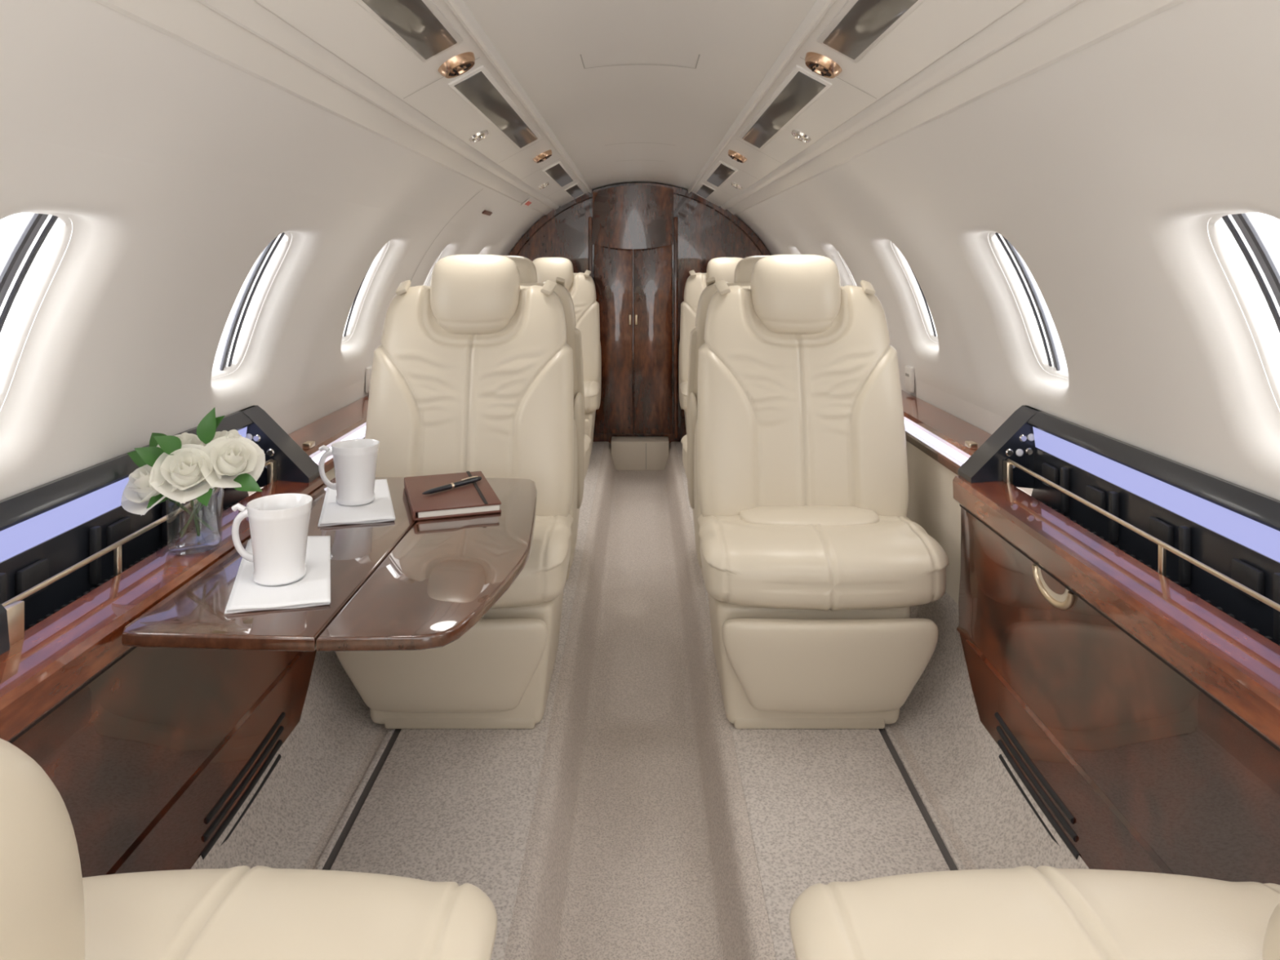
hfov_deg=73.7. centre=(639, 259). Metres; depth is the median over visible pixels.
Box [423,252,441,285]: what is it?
frame
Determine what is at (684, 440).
seat cushion
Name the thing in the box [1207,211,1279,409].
frame
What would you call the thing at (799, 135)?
fixture
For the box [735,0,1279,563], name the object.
wall
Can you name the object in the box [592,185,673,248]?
panel
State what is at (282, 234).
track
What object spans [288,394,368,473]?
ledge
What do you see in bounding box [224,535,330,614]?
cloth napkin
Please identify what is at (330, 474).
trim
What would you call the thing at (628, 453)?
step
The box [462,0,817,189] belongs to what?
ceiling
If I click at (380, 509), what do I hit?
cloth napkin
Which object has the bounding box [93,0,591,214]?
panel
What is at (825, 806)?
carpet
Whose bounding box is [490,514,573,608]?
seat cushion
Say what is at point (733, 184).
fixture
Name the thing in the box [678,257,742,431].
passenger seat
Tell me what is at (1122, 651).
console
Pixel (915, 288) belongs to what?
frame
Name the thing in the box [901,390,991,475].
ledge
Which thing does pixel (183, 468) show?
vase
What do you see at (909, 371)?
anchor
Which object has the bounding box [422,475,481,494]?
ballpoint pen
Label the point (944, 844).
trim
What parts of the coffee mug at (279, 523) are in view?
handle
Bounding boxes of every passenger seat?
[0,737,497,959]
[335,254,577,728]
[502,255,591,581]
[532,257,601,455]
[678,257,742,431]
[680,255,768,578]
[693,254,949,728]
[789,865,1279,959]
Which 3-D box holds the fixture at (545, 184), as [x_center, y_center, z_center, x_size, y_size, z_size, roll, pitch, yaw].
[-0.372,-0.285,3.300,0.050,0.011,0.050,-28,0,0]
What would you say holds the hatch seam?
attached to the ceiling
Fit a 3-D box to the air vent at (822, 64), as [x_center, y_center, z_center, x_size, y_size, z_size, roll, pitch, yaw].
[0.302,-0.321,1.415,0.066,0.014,0.066,28,0,0]
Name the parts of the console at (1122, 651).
rail, pull handle, brass rail, led panel, rail post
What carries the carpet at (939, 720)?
on the floor
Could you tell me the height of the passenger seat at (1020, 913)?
0.663 m
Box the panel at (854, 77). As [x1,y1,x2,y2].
[688,0,1186,214]
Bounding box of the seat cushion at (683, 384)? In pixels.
[680,381,687,411]
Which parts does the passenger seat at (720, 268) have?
armrest, backrest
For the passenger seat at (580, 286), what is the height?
0.944 m
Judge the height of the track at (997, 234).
0.286 m
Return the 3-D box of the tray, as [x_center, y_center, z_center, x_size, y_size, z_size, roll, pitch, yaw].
[0.747,0.416,1.150,0.055,0.098,1.060,0,0,0]
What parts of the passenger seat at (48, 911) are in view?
upholstered arm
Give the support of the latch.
attached to the leaf at (652, 267)
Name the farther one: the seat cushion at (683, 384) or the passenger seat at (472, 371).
the seat cushion at (683, 384)
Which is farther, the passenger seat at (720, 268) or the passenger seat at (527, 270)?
the passenger seat at (720, 268)
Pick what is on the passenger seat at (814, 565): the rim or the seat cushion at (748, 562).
the seat cushion at (748, 562)
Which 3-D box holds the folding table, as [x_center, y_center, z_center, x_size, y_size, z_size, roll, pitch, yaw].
[-0.402,0.469,1.389,0.460,0.041,0.753,0,0,0]
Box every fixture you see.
[468,129,488,142]
[537,182,548,189]
[731,182,742,189]
[791,129,811,142]
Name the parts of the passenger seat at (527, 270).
backrest, armrest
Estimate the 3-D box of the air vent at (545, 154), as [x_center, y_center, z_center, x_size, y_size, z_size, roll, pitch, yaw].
[-0.302,-0.321,2.660,0.066,0.014,0.066,-28,0,0]
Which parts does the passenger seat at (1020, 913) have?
upholstered arm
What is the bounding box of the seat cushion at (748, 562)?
[697,513,949,610]
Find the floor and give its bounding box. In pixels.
[302,441,977,959]
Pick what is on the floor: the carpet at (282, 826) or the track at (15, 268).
the carpet at (282, 826)
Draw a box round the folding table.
[121,476,537,651]
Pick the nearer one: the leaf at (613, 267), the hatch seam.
the hatch seam
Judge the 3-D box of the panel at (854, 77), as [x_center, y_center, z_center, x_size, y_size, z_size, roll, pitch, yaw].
[0.383,-0.305,1.845,0.274,0.149,5.090,0,0,0]
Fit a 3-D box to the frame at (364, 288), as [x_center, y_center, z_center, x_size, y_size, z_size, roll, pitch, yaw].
[-0.781,0.078,2.360,0.143,0.315,0.224,0,0,0]
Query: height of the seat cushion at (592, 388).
0.151 m
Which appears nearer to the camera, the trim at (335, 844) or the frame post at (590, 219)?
the trim at (335, 844)
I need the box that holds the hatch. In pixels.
[410,188,492,280]
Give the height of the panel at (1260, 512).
0.027 m
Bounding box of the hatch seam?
[586,64,693,68]
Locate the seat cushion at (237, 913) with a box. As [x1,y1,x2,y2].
[82,865,497,959]
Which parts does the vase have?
stem, stem, glass, stem, stem, stem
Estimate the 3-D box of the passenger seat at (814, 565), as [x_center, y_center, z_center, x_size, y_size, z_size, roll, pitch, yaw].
[0.367,0.459,1.872,0.487,0.944,0.514,0,0,0]
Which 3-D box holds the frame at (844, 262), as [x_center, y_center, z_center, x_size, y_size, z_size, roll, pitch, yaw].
[0.781,0.078,3.040,0.143,0.315,0.224,0,0,0]
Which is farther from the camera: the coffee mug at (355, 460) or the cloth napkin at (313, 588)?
the coffee mug at (355, 460)
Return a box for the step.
[610,436,669,470]
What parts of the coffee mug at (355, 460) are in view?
handle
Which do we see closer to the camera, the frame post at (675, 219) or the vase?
the vase
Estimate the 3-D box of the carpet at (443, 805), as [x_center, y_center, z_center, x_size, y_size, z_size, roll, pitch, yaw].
[-0.328,0.935,1.880,0.294,0.009,4.900,0,0,0]
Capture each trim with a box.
[314,728,401,870]
[325,467,334,480]
[878,724,965,870]
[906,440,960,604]
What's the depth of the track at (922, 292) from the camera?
2.42 m
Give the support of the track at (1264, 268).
attached to the wall at (1106, 166)
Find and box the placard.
[520,198,534,207]
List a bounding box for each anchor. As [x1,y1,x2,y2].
[365,364,372,392]
[905,364,914,392]
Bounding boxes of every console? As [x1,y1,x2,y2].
[0,404,324,877]
[952,404,1279,884]
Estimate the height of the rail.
0.098 m
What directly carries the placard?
attached to the panel at (424, 77)
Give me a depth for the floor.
1.67 m
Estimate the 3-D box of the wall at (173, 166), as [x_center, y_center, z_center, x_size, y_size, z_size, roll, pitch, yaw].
[-0.629,0.103,1.875,0.394,0.753,5.150,0,0,0]
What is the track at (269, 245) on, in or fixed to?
attached to the wall at (173, 166)
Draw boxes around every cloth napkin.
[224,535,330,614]
[317,479,395,527]
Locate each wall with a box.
[0,0,544,563]
[517,194,762,443]
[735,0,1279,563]
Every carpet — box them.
[190,651,382,869]
[329,443,604,959]
[675,443,950,959]
[895,591,1089,869]
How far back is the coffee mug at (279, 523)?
1.16 m
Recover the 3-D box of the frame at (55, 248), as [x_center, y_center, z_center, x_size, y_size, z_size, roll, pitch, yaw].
[-0.781,0.078,1.000,0.143,0.315,0.224,0,0,0]
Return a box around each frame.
[0,211,72,409]
[211,231,291,378]
[341,241,389,342]
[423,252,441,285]
[838,252,857,286]
[890,241,938,342]
[988,231,1068,378]
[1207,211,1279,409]
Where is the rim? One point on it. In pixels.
(545, 219)
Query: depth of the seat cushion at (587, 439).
2.66 m
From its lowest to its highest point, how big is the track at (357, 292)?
0.286 m
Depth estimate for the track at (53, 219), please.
1.06 m
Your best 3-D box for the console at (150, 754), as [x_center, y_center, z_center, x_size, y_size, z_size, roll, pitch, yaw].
[-0.694,0.624,0.922,0.192,0.653,1.645,0,0,0]
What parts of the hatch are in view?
handle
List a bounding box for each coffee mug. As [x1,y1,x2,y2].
[231,493,312,586]
[318,438,379,506]
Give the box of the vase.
[120,407,265,555]
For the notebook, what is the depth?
1.54 m
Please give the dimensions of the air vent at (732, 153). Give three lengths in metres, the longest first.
0.066 x 0.066 x 0.014 m
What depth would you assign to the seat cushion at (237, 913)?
0.72 m
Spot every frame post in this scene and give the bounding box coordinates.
[588,217,592,278]
[673,217,677,439]
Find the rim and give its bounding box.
[508,182,771,255]
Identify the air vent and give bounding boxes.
[438,52,475,78]
[533,149,551,163]
[728,149,746,163]
[804,52,841,78]
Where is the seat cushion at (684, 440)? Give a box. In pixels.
[680,434,687,478]
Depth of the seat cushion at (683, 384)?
3.78 m
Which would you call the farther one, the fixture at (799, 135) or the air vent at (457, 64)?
the fixture at (799, 135)
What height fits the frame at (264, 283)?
0.315 m
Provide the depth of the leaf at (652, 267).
4.36 m
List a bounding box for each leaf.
[594,244,632,434]
[633,244,672,434]
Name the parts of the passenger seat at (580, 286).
backrest, armrest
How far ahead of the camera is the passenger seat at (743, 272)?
2.42 m
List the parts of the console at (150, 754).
rail post, led panel, tray frame, brass rail, rail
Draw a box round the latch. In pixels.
[635,315,637,324]
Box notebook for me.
[404,471,501,520]
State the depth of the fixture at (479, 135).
1.96 m
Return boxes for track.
[0,213,48,307]
[0,215,57,333]
[219,236,276,370]
[227,232,284,366]
[343,262,372,336]
[907,262,936,336]
[995,232,1052,366]
[1003,236,1060,370]
[1222,215,1279,333]
[1231,213,1279,307]
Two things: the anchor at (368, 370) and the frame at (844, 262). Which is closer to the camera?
the anchor at (368, 370)
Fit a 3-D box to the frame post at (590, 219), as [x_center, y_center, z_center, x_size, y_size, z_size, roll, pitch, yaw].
[-0.253,0.345,4.360,0.020,1.130,0.050,0,0,0]
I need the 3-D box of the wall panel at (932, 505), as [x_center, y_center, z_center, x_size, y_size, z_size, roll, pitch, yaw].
[0.663,0.580,1.845,0.017,0.260,5.090,0,0,0]
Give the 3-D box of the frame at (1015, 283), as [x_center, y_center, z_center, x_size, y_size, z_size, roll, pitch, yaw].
[0.781,0.078,1.680,0.143,0.315,0.224,0,0,0]
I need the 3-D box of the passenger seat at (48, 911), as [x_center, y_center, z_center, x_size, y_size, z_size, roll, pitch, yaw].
[-0.368,0.599,0.390,0.487,0.663,0.876,0,0,0]
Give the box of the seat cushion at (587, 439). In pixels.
[584,434,591,478]
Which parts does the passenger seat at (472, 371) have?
backrest, armrest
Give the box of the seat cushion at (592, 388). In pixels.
[583,381,599,413]
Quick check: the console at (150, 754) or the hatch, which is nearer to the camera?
the console at (150, 754)
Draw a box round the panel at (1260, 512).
[1024,405,1279,531]
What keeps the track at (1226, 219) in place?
attached to the wall at (1106, 166)
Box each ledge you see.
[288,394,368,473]
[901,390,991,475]
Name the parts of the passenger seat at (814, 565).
armrest, backrest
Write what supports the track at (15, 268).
attached to the wall at (173, 166)
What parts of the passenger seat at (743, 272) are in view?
armrest, backrest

